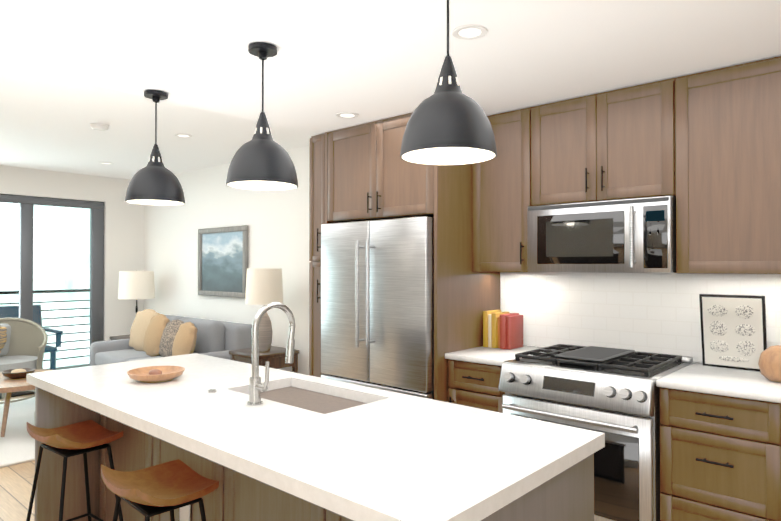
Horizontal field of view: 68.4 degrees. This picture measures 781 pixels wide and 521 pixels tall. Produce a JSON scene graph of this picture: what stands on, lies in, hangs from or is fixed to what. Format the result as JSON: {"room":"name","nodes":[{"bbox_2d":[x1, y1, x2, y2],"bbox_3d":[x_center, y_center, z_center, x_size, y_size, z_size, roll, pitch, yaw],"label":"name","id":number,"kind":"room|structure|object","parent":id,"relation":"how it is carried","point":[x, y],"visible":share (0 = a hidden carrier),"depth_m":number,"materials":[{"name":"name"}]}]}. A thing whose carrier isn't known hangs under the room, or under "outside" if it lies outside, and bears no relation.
{"room":"kitchen","nodes":[
{"label":"kitchen","id":0,"kind":"room"},
{"bbox_2d":[0,394,34,520],"bbox_3d":[-2.027,1.500,1.913,9.100,0.120,6.800,-1,-1,42],"label":"floor","id":1,"kind":"structure","parent":0,"point":[16,482],"depth_m":3.64,"materials":[{"name":"brown wood"}]},
{"bbox_2d":[0,397,34,467],"bbox_3d":[-3.486,1.458,4.891,2.250,0.022,1.980,-1,-1,42],"label":"shag rug","id":2,"kind":"object","parent":1,"relation":"on","point":[17,443],"visible":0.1,"depth_m":4.75,"materials":[{"name":"white carpet"}]},
{"bbox_2d":[0,317,47,403],"bbox_3d":[-3.883,1.017,5.740,0.769,0.834,0.788,0,-1,14],"label":"armchair","id":3,"kind":"object","parent":2,"relation":"on","point":[23,342],"visible":0.81,"depth_m":6.04,"materials":[{"name":"wicker"}]},
{"bbox_2d":[0,370,53,436],"bbox_3d":[-3.231,1.222,4.946,0.840,0.416,0.840,-1,-1,42],"label":"coffee table","id":4,"kind":"object","parent":2,"relation":"on","point":[8,386],"visible":0.5,"depth_m":4.69,"materials":[{"name":"brown wood"}]},
{"bbox_2d":[2,368,34,378],"bbox_3d":[-3.225,0.977,4.984,0.250,0.074,0.250,-1,-1,42],"label":"bowl","id":5,"kind":"object","parent":4,"relation":"on","point":[17,373],"visible":1,"depth_m":4.93,"materials":[{"name":"brown wood"}]},
{"bbox_2d":[26,420,122,520],"bbox_3d":[-1.403,1.080,2.553,0.396,0.734,0.346,0,-1,38],"label":"stool","id":6,"kind":"object","parent":1,"relation":"on","point":[67,441],"visible":1,"depth_m":2.55,"materials":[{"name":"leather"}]},
{"bbox_2d":[109,335,129,339],"bbox_3d":[-2.980,1.187,6.738,0.440,0.600,0.440,-1,-1,42],"label":"side table","id":7,"kind":"object","parent":1,"relation":"on","point":[119,337],"visible":0.08,"depth_m":6.65,"materials":[{"name":"brown wood"}]},
{"bbox_2d":[118,270,154,335],"bbox_3d":[-2.980,0.496,6.745,0.400,0.780,0.400,-1,-1,42],"label":"table lamp","id":8,"kind":"object","parent":7,"relation":"on","point":[136,285],"visible":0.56,"depth_m":6.59,"materials":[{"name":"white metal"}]},
{"bbox_2d":[101,459,218,520],"bbox_3d":[-0.799,1.074,1.984,0.396,0.734,0.346,-1,-1,45],"label":"stool","id":9,"kind":"object","parent":1,"relation":"on","point":[151,491],"visible":1,"depth_m":1.98,"materials":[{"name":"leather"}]},
{"bbox_2d":[89,309,251,365],"bbox_3d":[-2.219,0.992,5.768,1.730,0.972,0.930,-1,-1,42],"label":"sofa","id":10,"kind":"object","parent":1,"relation":"on","point":[154,334],"visible":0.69,"depth_m":5.52,"materials":[{"name":"grey fabric"}]},
{"bbox_2d":[229,346,299,372],"bbox_3d":[-1.112,1.131,5.061,0.440,0.680,0.440,-1,-1,42],"label":"side table","id":11,"kind":"object","parent":1,"relation":"on","point":[274,356],"visible":0.38,"depth_m":4.95,"materials":[{"name":"brown wood"}]},
{"bbox_2d":[245,268,282,350],"bbox_3d":[-1.112,0.430,5.068,0.330,0.720,0.330,-1,-1,42],"label":"table lamp","id":12,"kind":"object","parent":11,"relation":"on","point":[264,286],"visible":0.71,"depth_m":4.95,"materials":[{"name":"fabric"}]},
{"bbox_2d":[34,389,593,520],"bbox_3d":[-0.523,1.002,2.194,2.330,0.880,0.800,-1,-1,42],"label":"kitchen island","id":13,"kind":"object","parent":1,"relation":"on","point":[570,497],"depth_m":2.34,"materials":[{"name":"brown wood"}]},
{"bbox_2d":[26,353,604,520],"bbox_3d":[-0.525,0.542,2.197,2.370,0.040,0.856,-1,-1,42],"label":"island countertop","id":14,"kind":"structure","parent":13,"relation":"on","point":[353,452],"depth_m":1.70,"materials":[{"name":"white stone"}]},
{"bbox_2d":[127,366,184,382],"bbox_3d":[-1.033,0.501,2.536,0.240,0.047,0.240,-1,-1,42],"label":"bowl","id":15,"kind":"object","parent":14,"relation":"on","point":[150,374],"visible":1,"depth_m":2.50,"materials":[{"name":"brown wood"}]},
{"bbox_2d":[247,302,295,404],"bbox_3d":[-0.421,0.338,2.132,0.110,0.366,0.210,-1,-1,42],"label":"faucet","id":16,"kind":"object","parent":14,"relation":"on","point":[256,387],"visible":0.98,"depth_m":2.08,"materials":[{"name":"silver metal"}]},
{"bbox_2d":[321,216,433,399],"bbox_3d":[0.092,0.606,3.816,0.908,1.705,0.811,-1,-1,42],"label":"refrigerator","id":17,"kind":"object","parent":1,"relation":"on","point":[377,304],"visible":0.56,"depth_m":3.49,"materials":[{"name":"grey metal"}]},
{"bbox_2d":[309,112,499,401],"bbox_3d":[0.063,0.288,3.913,1.135,2.342,0.726,-1,-1,42],"label":"cabinet","id":18,"kind":"object","parent":1,"relation":"on","point":[363,172],"visible":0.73,"depth_m":3.56,"materials":[{"name":"brown wood"}]},
{"bbox_2d":[445,345,551,412],"bbox_3d":[0.667,0.998,3.425,0.401,0.914,0.634,-1,-1,42],"label":"base cabinet","id":19,"kind":"object","parent":1,"relation":"on","point":[474,374],"visible":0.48,"depth_m":3.24,"materials":[{"name":"brown wood"}]},
{"bbox_2d":[483,310,522,349],"bbox_3d":[0.705,0.429,3.591,0.187,0.225,0.172,-1,-1,42],"label":"cookbooks","id":20,"kind":"object","parent":19,"relation":"on","point":[502,330],"visible":1,"depth_m":3.54,"materials":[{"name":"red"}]},
{"bbox_2d":[499,344,692,520],"bbox_3d":[1.065,0.965,2.995,0.758,0.968,0.727,-1,-1,42],"label":"range","id":21,"kind":"object","parent":1,"relation":"on","point":[612,394],"visible":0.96,"depth_m":2.68,"materials":[{"name":"silver metal"}]},
{"bbox_2d":[659,387,780,520],"bbox_3d":[1.592,1.005,2.620,0.517,0.883,0.596,-1,-1,42],"label":"base cabinet","id":22,"kind":"object","parent":1,"relation":"on","point":[720,443],"depth_m":2.42,"materials":[{"name":"brown wood"}]},
{"bbox_2d":[656,363,780,402],"bbox_3d":[2.110,0.543,2.141,1.937,0.030,0.623,-1,-1,42],"label":"countertop","id":23,"kind":"structure","parent":22,"relation":"on","point":[705,380],"depth_m":2.50,"materials":[{"name":"white stone"}]},
{"bbox_2d":[699,294,766,371],"bbox_3d":[1.678,0.351,2.818,0.280,0.367,0.069,-1,-1,42],"label":"framed print","id":24,"kind":"object","parent":23,"relation":"on","point":[733,332],"visible":1,"depth_m":2.81,"materials":[{"name":"beige paper"}]},
{"bbox_2d":[758,345,780,382],"bbox_3d":[1.715,0.453,2.528,0.164,0.155,0.164,-1,-1,42],"label":"vase","id":25,"kind":"object","parent":23,"relation":"on","point":[769,363],"visible":1,"depth_m":2.50,"materials":[{"name":"orange ceramic"}]},
{"bbox_2d":[0,289,89,369],"bbox_3d":[-5.309,0.998,6.278,1.590,1.210,4.800,-1,-1,42],"label":"balcony railing","id":26,"kind":"object","parent":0,"point":[55,291],"depth_m":8.10,"materials":[{"name":"grey metal"}]},
{"bbox_2d":[0,305,62,369],"bbox_3d":[-4.576,1.040,7.165,0.703,0.922,0.670,-1,-1,42],"label":"patio chair","id":27,"kind":"object","parent":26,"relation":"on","point":[36,317],"depth_m":7.27,"materials":[{"name":"blue"}]},
{"bbox_2d":[0,165,143,340],"bbox_3d":[-5.356,0.159,4.917,0.150,2.620,6.500,-1,-1,42],"label":"wall","id":28,"kind":"structure","parent":0,"point":[123,235],"depth_m":6.98,"materials":[{"name":"paint"}]},
{"bbox_2d":[0,194,103,398],"bbox_3d":[-4.654,0.377,5.682,0.070,2.200,3.480,-1,-1,42],"label":"door","id":29,"kind":"structure","parent":28,"relation":"in","point":[26,242],"depth_m":6.59,"materials":[{"name":"clear glass"}]},
{"bbox_2d":[0,64,315,179],"bbox_3d":[-3.824,-1.104,3.553,4.270,0.120,6.800,-1,-1,42],"label":"ceiling","id":30,"kind":"structure","parent":0,"point":[46,120],"depth_m":4.61,"materials":[{"name":"paint"}]},
{"bbox_2d":[90,123,108,131],"bbox_3d":[-2.230,-1.018,4.406,0.130,0.034,0.130,-1,-1,42],"label":"smoke detector","id":31,"kind":"object","parent":30,"relation":"attached to","point":[99,127],"visible":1,"depth_m":4.37,"materials":[{"name":"white plastic"}]},
{"bbox_2d":[99,162,113,164],"bbox_3d":[-2.975,-1.016,6.016,0.144,0.005,0.144,-1,-1,42],"label":"recessed light","id":32,"kind":"object","parent":30,"relation":"in","point":[106,163],"visible":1,"depth_m":6.02,"materials":[{"name":"white plastic"}]},
{"bbox_2d":[174,134,192,137],"bbox_3d":[-1.710,-1.029,4.746,0.144,0.005,0.144,-1,-1,42],"label":"recessed light","id":33,"kind":"object","parent":30,"relation":"in","point":[183,135],"visible":0.98,"depth_m":4.73,"materials":[{"name":"white plastic"}]},
{"bbox_2d":[0,0,780,134],"bbox_3d":[-0.439,-1.057,0.512,4.830,0.275,6.800,-1,-1,42],"label":"ceiling","id":34,"kind":"structure","parent":0,"point":[367,61],"depth_m":2.44,"materials":[{"name":"paint"}]},
{"bbox_2d":[125,89,184,205],"bbox_3d":[-1.249,-0.600,3.058,0.297,0.586,0.297,-1,-1,42],"label":"pendant light","id":35,"kind":"object","parent":34,"relation":"hanging from","point":[155,181],"visible":1,"depth_m":2.98,"materials":[{"name":"black metal"}]},
{"bbox_2d":[226,42,297,190],"bbox_3d":[-0.538,-0.606,2.420,0.297,0.586,0.297,-1,-1,42],"label":"pendant light","id":36,"kind":"object","parent":34,"relation":"hanging from","point":[261,160],"visible":1,"depth_m":2.34,"materials":[{"name":"black metal"}]},
{"bbox_2d":[336,112,358,118],"bbox_3d":[-0.263,-0.886,3.512,0.144,0.005,0.144,-1,-1,42],"label":"recessed light","id":37,"kind":"object","parent":34,"relation":"in","point":[347,115],"visible":1,"depth_m":3.51,"materials":[{"name":"white plastic"}]},
{"bbox_2d":[400,0,496,164],"bbox_3d":[0.178,-0.613,1.776,0.297,0.586,0.297,-1,-1,42],"label":"pendant light","id":38,"kind":"object","parent":34,"relation":"hanging from","point":[448,123],"visible":1,"depth_m":1.69,"materials":[{"name":"black metal"}]},
{"bbox_2d":[452,25,487,39],"bbox_3d":[0.313,-0.899,2.268,0.144,0.005,0.144,-1,-1,42],"label":"recessed light","id":39,"kind":"object","parent":34,"relation":"in","point":[469,32],"visible":1,"depth_m":2.26,"materials":[{"name":"white plastic"}]},
{"bbox_2d":[144,146,695,374],"bbox_3d":[0.195,0.154,4.401,9.100,2.620,0.150,-1,-1,42],"label":"wall","id":40,"kind":"structure","parent":0,"point":[277,222],"depth_m":5.94,"materials":[{"name":"paint"}]},
{"bbox_2d":[198,225,247,297],"bbox_3d":[-1.774,0.015,6.041,0.920,0.730,0.037,-1,-1,42],"label":"framed picture","id":41,"kind":"object","parent":40,"relation":"attached to","point":[222,260],"visible":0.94,"depth_m":6.02,"materials":[{"name":"grey wood"}]},
{"bbox_2d":[472,108,531,271],"bbox_3d":[0.755,-0.405,3.538,0.398,0.950,0.386,-1,-1,42],"label":"upper cabinet","id":42,"kind":"object","parent":40,"relation":"attached to","point":[501,192],"visible":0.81,"depth_m":3.41,"materials":[{"name":"brown wood"}]},
{"bbox_2d":[531,78,675,205],"bbox_3d":[1.190,-0.598,3.149,0.764,0.570,0.386,-1,-1,42],"label":"upper cabinet","id":43,"kind":"object","parent":40,"relation":"attached to","point":[616,144],"visible":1,"depth_m":3.00,"materials":[{"name":"brown wood"}]},
{"bbox_2d":[488,77,675,115],"bbox_3d":[1.064,-0.886,3.312,1.166,0.007,0.316,-1,-1,42],"label":"filler panel","id":44,"kind":"object","parent":43,"relation":"attached to","point":[586,95],"visible":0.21,"depth_m":3.10,"materials":[{"name":"brown wood"}]},
{"bbox_2d":[527,196,675,272],"bbox_3d":[1.167,-0.122,3.119,0.758,0.370,0.449,-1,-1,42],"label":"microwave","id":45,"kind":"object","parent":43,"relation":"attached to","point":[635,235],"visible":1,"depth_m":2.95,"materials":[{"name":"silver metal"}]},
{"bbox_2d":[501,272,780,362],"bbox_3d":[1.887,0.288,2.771,3.105,0.490,0.009,-1,-1,42],"label":"backsplash","id":46,"kind":"structure","parent":40,"relation":"attached to","point":[659,313],"depth_m":3.26,"materials":[{"name":"tile"}]},
{"bbox_2d":[675,56,780,273],"bbox_3d":[1.907,-0.418,2.528,1.121,0.958,0.348,-1,-1,42],"label":"upper cabinet","id":47,"kind":"object","parent":40,"relation":"attached to","point":[728,169],"visible":1,"depth_m":2.60,"materials":[{"name":"brown wood"}]},
{"label":"outside","id":48,"kind":"structure","parent":0,"visible":0},
{"bbox_2d":[0,203,89,368],"bbox_3d":[-11.270,-1.488,9.237,0.100,12.000,24.000,-1,-1,42],"label":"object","id":49,"kind":"structure","parent":48,"point":[45,278],"depth_m":13.18,"materials":[{"name":"glass"}]}
]}

